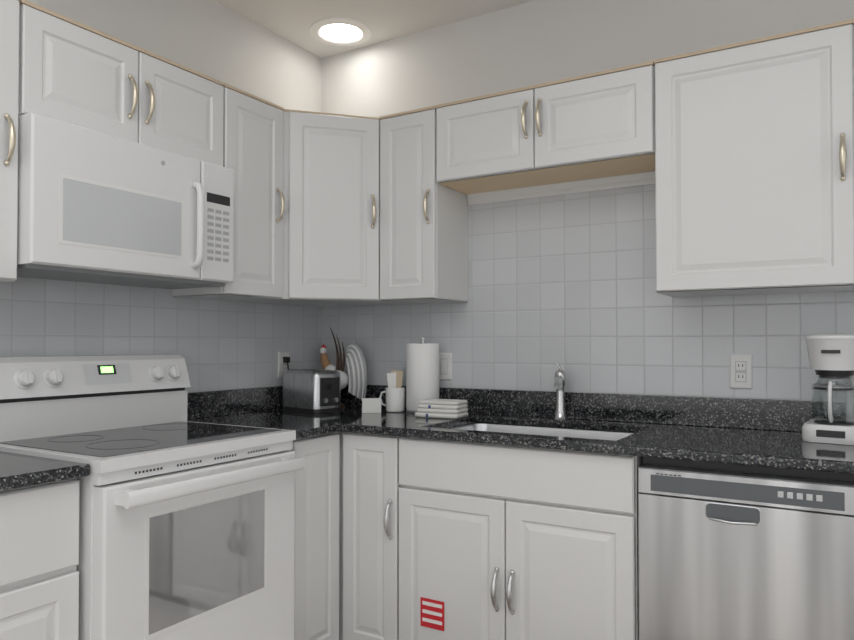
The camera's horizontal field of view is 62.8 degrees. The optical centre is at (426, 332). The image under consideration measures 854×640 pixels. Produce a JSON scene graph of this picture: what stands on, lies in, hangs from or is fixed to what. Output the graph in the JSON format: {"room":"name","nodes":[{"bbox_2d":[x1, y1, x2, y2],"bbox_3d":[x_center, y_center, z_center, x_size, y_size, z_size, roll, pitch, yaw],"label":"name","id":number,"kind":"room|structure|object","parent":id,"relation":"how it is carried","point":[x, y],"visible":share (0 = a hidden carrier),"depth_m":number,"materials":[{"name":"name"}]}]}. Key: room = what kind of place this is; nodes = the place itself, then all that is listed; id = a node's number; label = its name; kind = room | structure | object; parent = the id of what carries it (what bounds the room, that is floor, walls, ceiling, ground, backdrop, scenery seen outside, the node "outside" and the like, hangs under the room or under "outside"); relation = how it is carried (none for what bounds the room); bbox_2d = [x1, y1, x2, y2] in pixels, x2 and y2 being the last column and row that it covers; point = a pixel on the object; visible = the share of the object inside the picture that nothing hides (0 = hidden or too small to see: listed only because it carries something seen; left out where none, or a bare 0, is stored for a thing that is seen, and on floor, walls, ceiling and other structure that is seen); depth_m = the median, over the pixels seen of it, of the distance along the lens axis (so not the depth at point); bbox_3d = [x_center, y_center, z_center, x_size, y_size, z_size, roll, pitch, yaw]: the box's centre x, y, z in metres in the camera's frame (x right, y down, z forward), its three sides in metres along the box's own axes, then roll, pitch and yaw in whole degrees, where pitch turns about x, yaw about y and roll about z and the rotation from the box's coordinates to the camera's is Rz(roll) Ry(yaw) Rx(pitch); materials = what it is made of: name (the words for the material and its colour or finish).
{"room":"kitchen","nodes":[
{"label":"kitchen","id":0,"kind":"room"},
{"bbox_2d":[27,0,321,111],"bbox_3d":[-1.783,-0.072,1.418,0.120,2.600,4.700,-1,-1,31],"label":"wall","id":1,"kind":"structure","parent":0,"point":[217,41],"depth_m":2.84,"materials":[{"name":"white paint"}]},
{"bbox_2d":[0,0,20,282],"bbox_3d":[-1.358,-0.529,1.695,0.316,0.772,0.602,-1,-1,31],"label":"upper cabinet","id":2,"kind":"object","parent":1,"relation":"attached to","point":[9,62],"visible":1,"depth_m":1.86,"materials":[{"name":"white wood"}]},
{"bbox_2d":[19,0,223,165],"bbox_3d":[-1.015,-0.744,2.265,0.316,0.316,0.718,-1,-1,31],"label":"upper cabinet","id":3,"kind":"object","parent":1,"relation":"attached to","point":[71,71],"visible":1,"depth_m":2.13,"materials":[{"name":"white wood"}]},
{"bbox_2d":[17,112,233,288],"bbox_3d":[-0.991,-0.376,2.245,0.372,0.414,0.718,-1,-1,31],"label":"over-the-range microwave","id":4,"kind":"object","parent":3,"relation":"attached to","point":[94,206],"visible":1,"depth_m":2.09,"materials":[{"name":"white"}]},
{"bbox_2d":[0,277,320,392],"bbox_3d":[-1.187,0.062,2.281,0.004,0.560,2.596,-1,-1,31],"label":"wall tile","id":5,"kind":"structure","parent":1,"relation":"attached to","point":[217,345],"depth_m":2.62,"materials":[{"name":"white tile"}]},
{"bbox_2d":[278,351,289,377],"bbox_3d":[-0.636,0.161,3.154,0.032,0.152,0.072,-1,-1,31],"label":"electrical outlet","id":6,"kind":"object","parent":5,"relation":"attached to","point":[283,360],"visible":0.77,"depth_m":3.14,"materials":[{"name":"white plastic"}]},
{"bbox_2d":[172,83,284,300],"bbox_3d":[-0.748,-0.514,2.702,0.316,0.760,0.308,-1,-1,31],"label":"upper cabinet","id":7,"kind":"object","parent":1,"relation":"attached to","point":[253,142],"visible":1,"depth_m":2.64,"materials":[{"name":"white wood"}]},
{"bbox_2d":[187,386,282,419],"bbox_3d":[-0.739,0.288,2.994,0.020,0.102,0.904,-1,-1,31],"label":"backsplash","id":8,"kind":"structure","parent":1,"relation":"attached to","point":[205,404],"depth_m":2.88,"materials":[{"name":"black stone"}]},
{"bbox_2d":[214,0,534,57],"bbox_3d":[-0.063,-1.439,0.399,4.140,0.100,4.940,-1,-1,31],"label":"ceiling","id":9,"kind":"structure","parent":0,"point":[292,21],"depth_m":2.96,"materials":[{"name":"white paint"}]},
{"bbox_2d":[309,17,371,45],"bbox_3d":[-0.385,-1.340,3.127,0.278,0.010,0.278,-1,-1,31],"label":"recessed light","id":10,"kind":"object","parent":9,"relation":"in","point":[337,31],"visible":1,"depth_m":3.12,"materials":[{"name":"white"}]},
{"bbox_2d":[322,0,853,117],"bbox_3d":[1.184,-0.056,2.439,4.140,2.600,0.120,-1,-1,31],"label":"wall","id":11,"kind":"structure","parent":0,"point":[535,42],"depth_m":2.83,"materials":[{"name":"white paint"}]},
{"bbox_2d":[240,109,409,306],"bbox_3d":[-0.422,-0.510,3.014,0.552,0.760,0.560,-1,-1,31],"label":"upper cabinet","id":12,"kind":"object","parent":11,"relation":"attached to","point":[331,214],"visible":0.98,"depth_m":2.82,"materials":[{"name":"white wood"}]},
{"bbox_2d":[379,105,467,303],"bbox_3d":[-0.022,-0.511,2.915,0.268,0.760,0.316,-1,-1,31],"label":"upper cabinet","id":13,"kind":"object","parent":11,"relation":"attached to","point":[423,236],"visible":0.98,"depth_m":2.82,"materials":[{"name":"white wood"}]},
{"bbox_2d":[436,61,654,194],"bbox_3d":[0.452,-0.743,2.631,0.836,0.306,0.316,-1,-1,31],"label":"upper cabinet","id":14,"kind":"object","parent":11,"relation":"attached to","point":[600,124],"visible":0.98,"depth_m":2.51,"materials":[{"name":"white wood"}]},
{"bbox_2d":[467,171,654,204],"bbox_3d":[0.528,-0.583,2.751,0.833,0.073,0.032,-1,-1,31],"label":"trim","id":15,"kind":"structure","parent":11,"relation":"attached to","point":[619,181],"depth_m":2.75,"materials":[{"name":"white wood"}]},
{"bbox_2d":[321,184,853,401],"bbox_3d":[0.767,-0.103,2.620,3.000,0.900,0.004,-1,-1,31],"label":"wall tile","id":16,"kind":"structure","parent":11,"relation":"attached to","point":[567,282],"depth_m":2.71,"materials":[{"name":"white tile"}]},
{"bbox_2d":[439,353,451,379],"bbox_3d":[0.075,0.146,3.026,0.072,0.118,0.010,-1,-1,31],"label":"light switch","id":17,"kind":"object","parent":16,"relation":"attached to","point":[445,366],"visible":0.83,"depth_m":3.02,"materials":[{"name":"white plastic"}]},
{"bbox_2d":[730,354,752,388],"bbox_3d":[1.084,0.135,2.416,0.072,0.118,0.009,-1,-1,31],"label":"electrical outlet","id":18,"kind":"object","parent":16,"relation":"attached to","point":[741,377],"visible":1,"depth_m":2.41,"materials":[{"name":"white plastic"}]},
{"bbox_2d":[340,384,845,431],"bbox_3d":[0.714,0.282,2.632,2.830,0.102,0.020,-1,-1,31],"label":"backsplash","id":19,"kind":"structure","parent":11,"relation":"attached to","point":[779,415],"depth_m":2.57,"materials":[{"name":"black stone"}]},
{"bbox_2d":[654,19,853,296],"bbox_3d":[1.054,-0.518,2.264,0.566,0.770,0.316,-1,-1,31],"label":"upper cabinet","id":20,"kind":"object","parent":11,"relation":"attached to","point":[754,166],"visible":1,"depth_m":2.15,"materials":[{"name":"white wood"}]},
{"bbox_3d":[-0.063,1.251,0.356,4.140,0.080,4.940,-1,-1,31],"label":"floor","id":21,"kind":"structure","parent":0,"visible":0},
{"bbox_2d":[0,478,79,639],"bbox_3d":[-1.254,0.788,1.545,0.628,0.883,0.688,-1,-1,31],"label":"base cabinet","id":22,"kind":"object","parent":21,"relation":"on","point":[39,561],"visible":0.88,"depth_m":1.62,"materials":[{"name":"white wood"}]},
{"bbox_2d":[0,451,89,490],"bbox_3d":[-1.263,0.331,1.551,0.614,0.030,0.716,-1,-1,31],"label":"countertop","id":23,"kind":"structure","parent":22,"relation":"on","point":[16,470],"depth_m":1.64,"materials":[{"name":"black stone"}]},
{"bbox_2d":[0,354,303,639],"bbox_3d":[-0.855,0.656,2.123,0.714,1.166,0.695,-1,-1,31],"label":"range","id":24,"kind":"object","parent":21,"relation":"on","point":[186,529],"visible":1,"depth_m":2.00,"materials":[{"name":"white metal"}]},
{"bbox_2d":[287,433,338,639],"bbox_3d":[-0.641,0.805,2.595,0.589,0.883,0.283,-1,-1,31],"label":"base cabinet","id":25,"kind":"object","parent":21,"relation":"on","point":[316,547],"visible":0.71,"depth_m":2.45,"materials":[{"name":"white wood"}]},
{"bbox_2d":[339,432,400,639],"bbox_3d":[-0.319,0.810,2.892,0.829,0.883,0.626,-1,-1,31],"label":"base cabinet","id":26,"kind":"object","parent":21,"relation":"on","point":[369,485],"visible":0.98,"depth_m":2.51,"materials":[{"name":"white wood"}]},
{"bbox_2d":[187,414,343,439],"bbox_3d":[-0.645,0.347,2.564,0.621,0.030,0.269,-1,-1,31],"label":"countertop","id":27,"kind":"structure","parent":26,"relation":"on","point":[304,427],"depth_m":2.59,"materials":[{"name":"black stone"}]},
{"bbox_2d":[241,406,853,473],"bbox_3d":[0.547,0.344,2.379,2.854,0.030,0.621,-1,-1,31],"label":"countertop","id":28,"kind":"structure","parent":26,"relation":"on","point":[774,448],"depth_m":2.19,"materials":[{"name":"black stone"}]},
{"bbox_2d":[283,369,340,412],"bbox_3d":[-0.493,0.250,3.035,0.279,0.176,0.149,-1,-1,43],"label":"toaster","id":29,"kind":"object","parent":28,"relation":"on","point":[311,391],"visible":1,"depth_m":2.96,"materials":[{"name":"grey metal"}]},
{"bbox_2d":[318,327,367,407],"bbox_3d":[-0.391,0.157,3.188,0.279,0.368,0.079,-1,-1,31],"label":"dish rack","id":30,"kind":"object","parent":28,"relation":"on","point":[356,378],"visible":0.88,"depth_m":3.14,"materials":[{"name":"white ceramic"}]},
{"bbox_2d":[362,398,380,412],"bbox_3d":[-0.234,0.307,2.958,0.080,0.060,0.044,0,-1,-1],"label":"tent card","id":31,"kind":"object","parent":28,"relation":"on","point":[371,405],"visible":1,"depth_m":2.95,"materials":[{"name":"white paper"}]},
{"bbox_2d":[379,369,405,411],"bbox_3d":[-0.141,0.244,3.019,0.120,0.188,0.112,-1,-1,31],"label":"cup","id":32,"kind":"object","parent":28,"relation":"on","point":[395,396],"visible":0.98,"depth_m":2.98,"materials":[{"name":"white ceramic"}]},
{"bbox_2d":[406,337,438,413],"bbox_3d":[-0.018,0.178,2.970,0.144,0.319,0.144,-1,-1,31],"label":"paper towel holder","id":33,"kind":"object","parent":28,"relation":"on","point":[422,370],"visible":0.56,"depth_m":2.91,"materials":[{"name":"white paper"}]},
{"bbox_2d":[415,399,467,418],"bbox_3d":[0.059,0.301,2.785,0.186,0.066,0.127,0,-1,25],"label":"folded towels","id":34,"kind":"object","parent":28,"relation":"on","point":[445,408],"visible":1,"depth_m":2.73,"materials":[{"name":"white fabric"}]},
{"bbox_2d":[450,423,633,440],"bbox_3d":[0.387,0.461,2.470,0.745,0.198,0.490,-1,-1,31],"label":"sink","id":35,"kind":"object","parent":28,"relation":"attached to","point":[577,433],"visible":0.04,"depth_m":2.68,"materials":[{"name":"silver metal"}]},
{"bbox_2d":[553,362,567,419],"bbox_3d":[0.500,0.223,2.652,0.072,0.218,0.136,-1,-1,31],"label":"faucet","id":36,"kind":"object","parent":28,"relation":"on","point":[559,386],"visible":1,"depth_m":2.67,"materials":[{"name":"silver metal"}]},
{"bbox_2d":[802,334,853,444],"bbox_3d":[1.292,0.163,2.078,0.311,0.321,0.235,-1,-1,31],"label":"coffee maker","id":37,"kind":"object","parent":28,"relation":"on","point":[831,356],"visible":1,"depth_m":2.06,"materials":[{"name":"white plastic"}]},
{"bbox_2d":[399,437,642,639],"bbox_3d":[0.392,0.803,2.462,0.822,0.883,0.626,-1,-1,31],"label":"base cabinet","id":38,"kind":"object","parent":21,"relation":"on","point":[501,542],"visible":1,"depth_m":2.21,"materials":[{"name":"white wood"}]},
{"bbox_2d":[421,597,443,630],"bbox_3d":[0.018,0.951,2.362,0.093,0.097,0.001,-1,-1,31],"label":"sticker","id":39,"kind":"object","parent":38,"relation":"attached to","point":[432,614],"visible":1,"depth_m":2.36,"materials":[{"name":"red paper"}]},
{"bbox_2d":[638,457,853,639],"bbox_3d":[0.995,0.798,2.108,0.558,0.882,0.607,-1,-1,31],"label":"dishwasher","id":40,"kind":"object","parent":21,"relation":"on","point":[726,551],"visible":0.98,"depth_m":1.86,"materials":[{"name":"grey metal"}]}
]}

